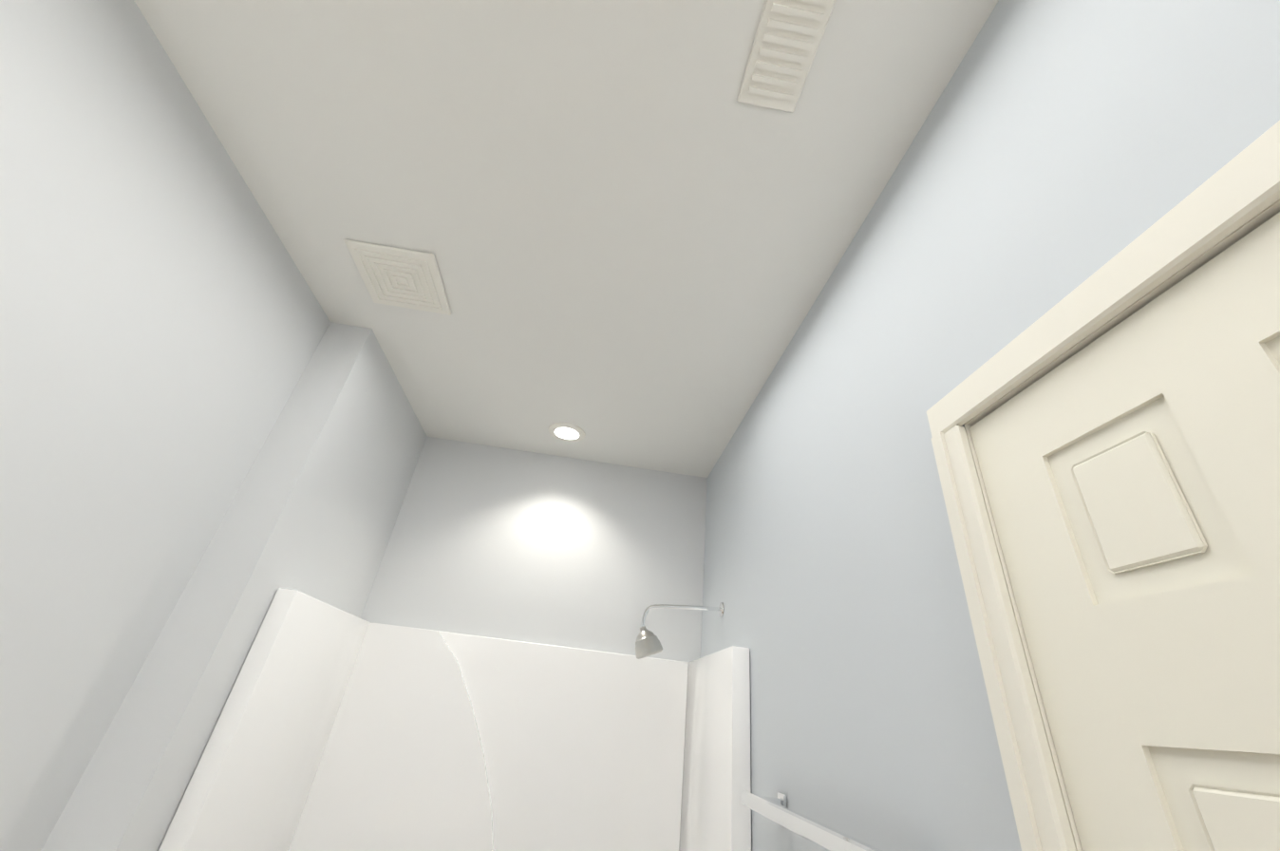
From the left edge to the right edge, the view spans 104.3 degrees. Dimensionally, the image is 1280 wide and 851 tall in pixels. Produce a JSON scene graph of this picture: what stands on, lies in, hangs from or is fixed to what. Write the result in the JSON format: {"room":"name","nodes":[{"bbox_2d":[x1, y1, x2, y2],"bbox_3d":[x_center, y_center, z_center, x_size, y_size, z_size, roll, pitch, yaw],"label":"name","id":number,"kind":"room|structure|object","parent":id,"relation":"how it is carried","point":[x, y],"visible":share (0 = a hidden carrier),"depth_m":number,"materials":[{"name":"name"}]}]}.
{"room":"bathroom","nodes":[
{"label":"bathroom","id":0,"kind":"room"},
{"bbox_2d":[0,0,330,850],"bbox_3d":[-1.186,0.101,-0.006,0.120,2.736,2.757,9,-30,-3],"label":"wall","id":1,"kind":"structure","parent":0,"point":[163,321],"depth_m":1.09,"materials":[{"name":"paint"}]},
{"bbox_2d":[40,321,426,850],"bbox_3d":[-1.351,1.029,1.612,0.271,2.736,0.985,9,-30,-3],"label":"wall","id":2,"kind":"structure","parent":0,"point":[314,508],"depth_m":1.51,"materials":[{"name":"paint"}]},
{"bbox_2d":[360,435,707,661],"bbox_3d":[-0.466,1.385,2.042,1.633,2.736,0.120,9,-30,-3],"label":"wall","id":3,"kind":"structure","parent":0,"point":[509,543],"depth_m":2.41,"materials":[{"name":"paint"}]},
{"bbox_2d":[133,0,998,477],"bbox_3d":[-0.129,-1.113,0.528,1.904,0.100,5.265,9,-30,-3],"label":"ceiling","id":4,"kind":"structure","parent":0,"point":[631,226],"depth_m":1.26,"materials":[{"name":"paint"}]},
{"bbox_2d":[343,239,451,315],"bbox_3d":[-0.782,-0.476,1.632,0.270,0.016,0.270,9,-30,-3],"label":"ceiling vent","id":5,"kind":"object","parent":4,"relation":"in","point":[400,277],"visible":1,"depth_m":1.61,"materials":[{"name":"white plastic"}]},
{"bbox_2d":[547,422,585,441],"bbox_3d":[-0.357,0.037,2.428,0.184,0.011,0.184,9,-30,-3],"label":"recessed light","id":6,"kind":"object","parent":4,"relation":"in","point":[566,431],"visible":1,"depth_m":2.42,"materials":[{"name":"white plastic"}]},
{"bbox_2d":[737,0,836,112],"bbox_3d":[0.289,-0.759,0.937,0.125,0.012,0.310,9,-30,-3],"label":"ceiling vent","id":7,"kind":"object","parent":4,"relation":"in","point":[788,37],"visible":1,"depth_m":0.98,"materials":[{"name":"white plastic"}]},
{"bbox_2d":[700,0,1279,850],"bbox_3d":[0.442,0.878,0.993,0.120,2.736,2.419,9,-30,-3],"label":"wall","id":8,"kind":"structure","parent":0,"point":[833,582],"depth_m":0.89,"materials":[{"name":"paint"}]},
{"bbox_2d":[634,602,723,658],"bbox_3d":[0.157,0.810,1.980,0.343,0.250,0.110,9,-30,-3],"label":"shower head","id":9,"kind":"object","parent":8,"relation":"attached to","point":[648,642],"visible":1,"depth_m":1.93},
{"bbox_2d":[741,790,882,850],"bbox_3d":[0.352,0.798,0.989,0.082,0.048,0.730,9,-30,-3],"label":"towel rail","id":10,"kind":"object","parent":8,"relation":"attached to","point":[777,810],"visible":1,"depth_m":0.97,"materials":[{"name":"silver metal"}]},
{"bbox_2d":[926,120,1279,850],"bbox_3d":[0.513,0.707,0.052,0.144,2.098,0.726,9,-30,-3],"label":"trim","id":11,"kind":"structure","parent":8,"relation":"attached to","point":[1231,202],"depth_m":0.61,"materials":[{"name":"white paint"}]},
{"bbox_2d":[969,211,1279,850],"bbox_3d":[0.485,0.729,0.035,0.159,2.028,0.604,9,-30,-3],"label":"closet door","id":12,"kind":"structure","parent":8,"relation":"in","point":[1130,468],"depth_m":0.51,"materials":[{"name":"white paint"}]},
{"bbox_3d":[-0.415,1.322,-0.897,1.904,0.100,5.265,9,-30,-3],"label":"floor","id":13,"kind":"structure","parent":0,"visible":0},
{"bbox_2d":[158,587,751,850],"bbox_3d":[-0.518,1.567,1.442,1.509,1.810,0.721,9,-30,-3],"label":"shower stall","id":14,"kind":"object","parent":13,"relation":"on","point":[335,728],"visible":0.98,"depth_m":1.89,"materials":[{"name":"white plastic"}]}
]}

